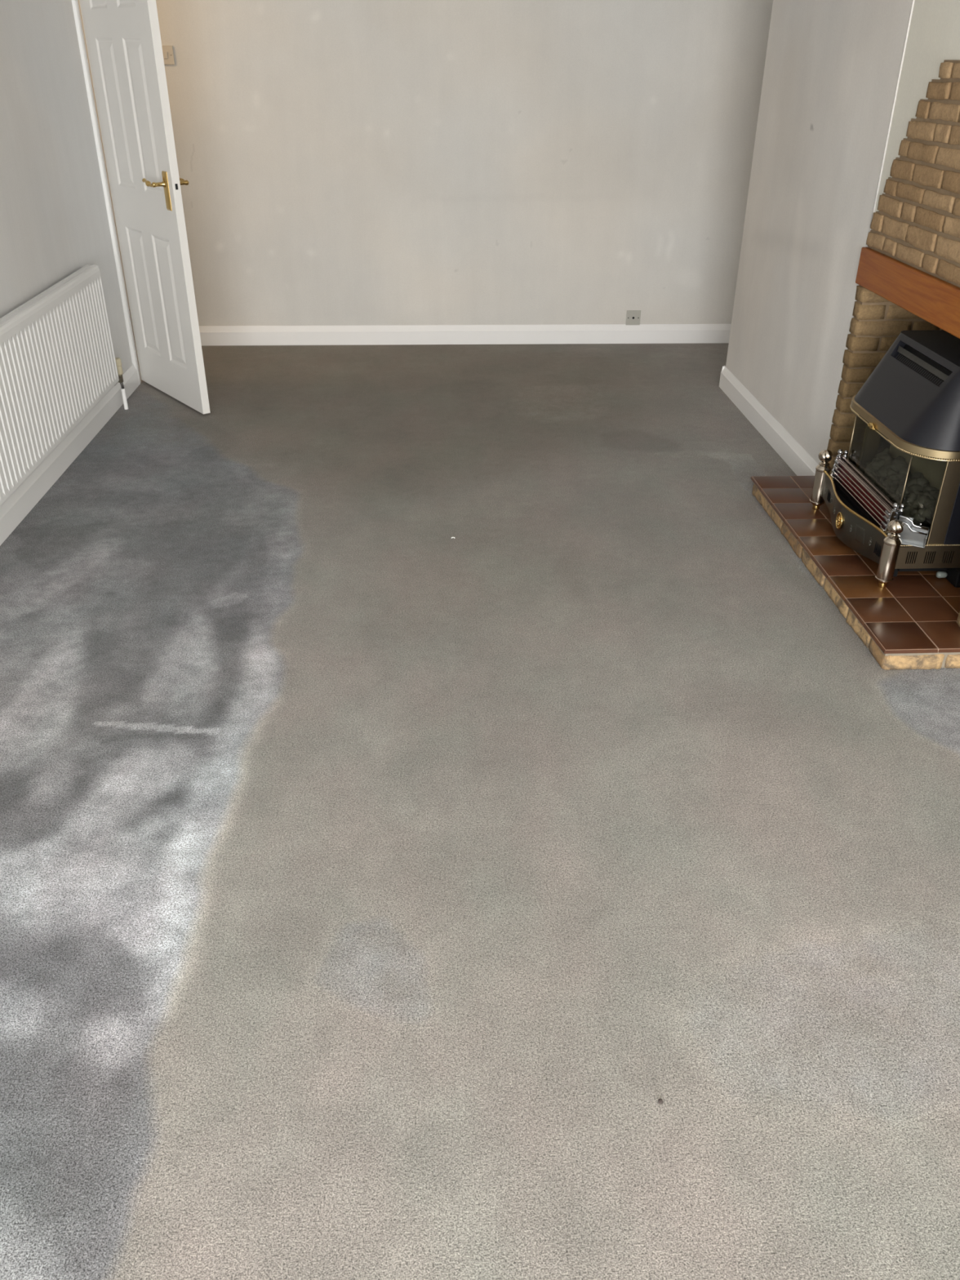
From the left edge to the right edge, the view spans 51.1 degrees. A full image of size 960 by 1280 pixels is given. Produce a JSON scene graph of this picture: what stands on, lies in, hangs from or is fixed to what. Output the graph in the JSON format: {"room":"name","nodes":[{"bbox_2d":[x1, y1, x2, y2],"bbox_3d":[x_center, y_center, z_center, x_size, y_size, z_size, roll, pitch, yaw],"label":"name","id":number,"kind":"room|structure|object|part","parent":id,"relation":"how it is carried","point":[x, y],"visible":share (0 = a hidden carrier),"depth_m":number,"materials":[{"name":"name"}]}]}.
{"room":"living room","nodes":[
{"label":"living room","id":0,"kind":"room"},
{"bbox_2d":[0,0,132,373],"bbox_3d":[-1.674,-0.516,1.476,0.100,2.400,9.020,-1,30,-2],"label":"wall","id":1,"kind":"structure","parent":0,"point":[54,221],"depth_m":4.08,"materials":[{"name":"paint"}]},
{"bbox_2d":[0,264,128,506],"bbox_3d":[-1.679,-0.779,3.623,0.078,0.690,2.588,-1,30,-2],"label":"radiator","id":2,"kind":"object","parent":1,"relation":"attached to","point":[58,361],"visible":1,"depth_m":3.88,"materials":[{"name":"metal"}]},
{"bbox_2d":[0,264,95,325],"bbox_3d":[-1.671,-1.044,3.399,0.039,0.006,2.468,-1,30,-2],"label":"grille","id":3,"kind":"object","parent":2,"relation":"attached to","point":[30,308],"depth_m":3.90,"materials":[{"name":"metal"}]},
{"bbox_2d":[0,364,138,545],"bbox_3d":[-1.605,0.657,1.738,0.017,0.112,8.083,-1,30,-2],"label":"baseboard","id":4,"kind":"structure","parent":1,"relation":"attached to","point":[20,503],"depth_m":4.13,"materials":[{"name":"white paint"}]},
{"bbox_2d":[71,0,141,385],"bbox_3d":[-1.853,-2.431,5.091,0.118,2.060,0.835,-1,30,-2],"label":"door frame","id":5,"kind":"structure","parent":1,"relation":"attached to","point":[75,4],"depth_m":4.77,"materials":[{"name":"white paint"}]},
{"bbox_2d":[79,0,210,413],"bbox_3d":[-1.536,-2.088,4.564,0.179,1.980,0.754,-22,37,-33],"label":"door","id":6,"kind":"structure","parent":1,"relation":"in","point":[122,37],"depth_m":4.54,"materials":[{"name":"paint"}]},
{"bbox_3d":[-1.417,-1.980,4.348,0.063,0.032,0.127,-22,37,-33],"label":"handle lever","id":7,"kind":"part","parent":6,"relation":"part of","materials":[{"name":"gold metal"}]},
{"bbox_3d":[-1.359,-1.944,4.348,0.010,0.156,0.042,-22,37,-33],"label":"handle plate","id":8,"kind":"part","parent":6,"relation":"part of","materials":[{"name":"gold metal"}]},
{"bbox_3d":[-1.305,-1.949,4.308,0.018,0.120,0.005,-22,37,-33],"label":"latch plate","id":9,"kind":"part","parent":6,"relation":"part of","materials":[{"name":"paint"}]},
{"bbox_3d":[-1.327,-2.016,4.411,0.064,0.032,0.127,-22,37,-33],"label":"handle lever","id":10,"kind":"part","parent":6,"relation":"part of","materials":[{"name":"gold metal"}]},
{"bbox_2d":[128,309,140,375],"bbox_3d":[-2.435,-1.585,5.728,1.180,0.049,2.700,-1,30,-2],"label":"floor","id":11,"kind":"structure","parent":0,"point":[129,309],"depth_m":6.00,"materials":[{"name":"carpet"}]},
{"bbox_2d":[155,0,773,325],"bbox_3d":[-0.085,-2.846,5.486,3.700,2.400,0.100,-1,30,-2],"label":"wall","id":12,"kind":"structure","parent":0,"point":[344,162],"depth_m":5.53,"materials":[{"name":"paint"}]},
{"bbox_2d":[161,45,174,64],"bbox_3d":[-1.637,-3.043,5.223,0.086,0.086,0.012,-1,30,-2],"label":"light switch","id":13,"kind":"object","parent":12,"relation":"attached to","point":[167,51],"visible":0.59,"depth_m":5.22,"materials":[{"name":"plastic"}]},
{"bbox_2d":[199,324,731,346],"bbox_3d":[-0.125,-1.827,6.011,3.429,0.112,0.017,-1,30,-2],"label":"baseboard","id":14,"kind":"structure","parent":12,"relation":"attached to","point":[362,335],"depth_m":6.01,"materials":[{"name":"white paint"}]},
{"bbox_2d":[626,310,640,324],"bbox_3d":[0.918,-1.929,6.012,0.085,0.085,0.008,-1,30,-2],"label":"socket","id":15,"kind":"object","parent":12,"relation":"attached to","point":[633,317],"visible":1,"depth_m":6.01,"materials":[{"name":"white plastic"}]},
{"bbox_2d":[0,342,959,1279],"bbox_3d":[0.109,0.466,2.197,3.530,0.001,8.950,-1,30,-2],"label":"floor","id":16,"kind":"structure","parent":0,"point":[375,882],"depth_m":2.19,"materials":[{"name":"carpet"}]},
{"bbox_2d":[657,1098,662,1104],"bbox_3d":[0.301,0.769,1.675,0.008,0.006,0.010,-1,30,-2],"label":"crumb","id":17,"kind":"object","parent":16,"relation":"on","point":[660,1100],"visible":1,"depth_m":1.67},
{"bbox_2d":[750,475,959,670],"bbox_3d":[1.450,-0.285,3.432,0.692,0.075,1.350,-1,30,-2],"label":"hearth","id":18,"kind":"object","parent":16,"relation":"on","point":[912,622],"visible":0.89,"depth_m":3.14,"materials":[{"name":"tile"}]},
{"bbox_2d":[809,329,959,587],"bbox_3d":[1.455,-0.614,3.266,0.513,0.660,0.678,-1,30,-2],"label":"fire","id":19,"kind":"object","parent":18,"relation":"on","point":[899,508],"visible":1,"depth_m":3.16,"materials":[{"name":"black metal"}]},
{"bbox_3d":[1.223,-0.468,3.478,0.006,0.056,0.051,6,31,10],"label":"raised panel","id":20,"kind":"part","parent":19,"relation":"part of","materials":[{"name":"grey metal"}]},
{"bbox_3d":[1.304,-0.619,3.579,0.091,0.084,0.023,-17,35,-27],"label":"arm","id":21,"kind":"part","parent":19,"relation":"part of","materials":[{"name":"metal"}]},
{"bbox_3d":[1.224,-0.457,3.340,0.054,0.009,0.610,-1,30,-2],"label":"brass rail","id":22,"kind":"part","parent":19,"relation":"part of","materials":[{"name":"gold metal"}]},
{"bbox_3d":[1.272,-0.444,3.350,0.040,0.014,0.462,-1,30,-2],"label":"grate sill","id":23,"kind":"part","parent":19,"relation":"part of","materials":[{"name":"black metal"}]},
{"bbox_3d":[1.235,-0.342,3.263,0.006,0.056,0.051,-9,31,-15],"label":"raised panel","id":24,"kind":"part","parent":19,"relation":"part of","materials":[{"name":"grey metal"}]},
{"bbox_3d":[1.276,-0.514,3.309,0.022,0.021,0.470,-1,30,-2],"label":"grate rail","id":25,"kind":"part","parent":19,"relation":"part of","materials":[{"name":"metal"}]},
{"bbox_3d":[1.382,-0.710,3.536,0.052,0.287,0.010,-1,30,-2],"label":"brass post","id":26,"kind":"part","parent":19,"relation":"part of","materials":[{"name":"gold metal"}]},
{"bbox_3d":[1.488,-0.436,3.366,0.445,0.016,0.588,-1,30,-2],"label":"plate","id":27,"kind":"part","parent":19,"relation":"part of","materials":[{"name":"grey metal"}]},
{"bbox_2d":[853,329,959,451],"bbox_3d":[1.487,-0.800,3.153,0.452,0.225,0.610,-1,30,-2],"label":"hood","id":28,"kind":"object","parent":19,"relation":"attached to","point":[912,397],"depth_m":3.08,"materials":[{"name":"black metal"}]},
{"bbox_3d":[1.330,-0.333,3.089,0.091,0.084,0.023,15,33,23],"label":"arm","id":29,"kind":"part","parent":19,"relation":"part of","materials":[{"name":"metal"}]},
{"bbox_3d":[1.330,-0.352,3.080,0.090,0.048,0.010,15,33,23],"label":"arm moulding","id":30,"kind":"part","parent":19,"relation":"part of","materials":[{"name":"silver metal"}]},
{"bbox_3d":[1.566,-0.633,3.255,0.290,0.610,0.584,-1,30,-2],"label":"casing","id":31,"kind":"part","parent":19,"relation":"part of","materials":[{"name":"black metal"}]},
{"bbox_3d":[1.476,-0.261,3.128,0.375,0.078,0.006,-1,30,-2],"label":"panel","id":32,"kind":"part","parent":19,"relation":"part of","materials":[{"name":"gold metal"}]},
{"bbox_3d":[1.408,-0.418,3.037,0.052,0.287,0.010,-1,30,-2],"label":"brass post","id":33,"kind":"part","parent":19,"relation":"part of","materials":[{"name":"gold metal"}]},
{"bbox_2d":[826,59,959,626],"bbox_3d":[1.582,-0.946,3.072,0.437,1.430,1.238,-1,30,-2],"label":"brick fireplace","id":34,"kind":"object","parent":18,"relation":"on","point":[908,277],"visible":0.59,"depth_m":3.17,"materials":[{"name":"brown brick"}]},
{"bbox_2d":[725,0,959,463],"bbox_3d":[1.711,-0.576,1.622,0.523,2.400,9.022,-1,30,-2],"label":"wall","id":35,"kind":"structure","parent":0,"point":[833,68],"depth_m":3.96,"materials":[{"name":"paint"}]},
{"bbox_2d":[719,365,818,475],"bbox_3d":[1.480,-1.017,4.643,0.370,0.112,1.476,-1,30,-2],"label":"baseboard","id":36,"kind":"structure","parent":35,"relation":"attached to","point":[798,460],"depth_m":4.53,"materials":[{"name":"white paint"}]}
]}

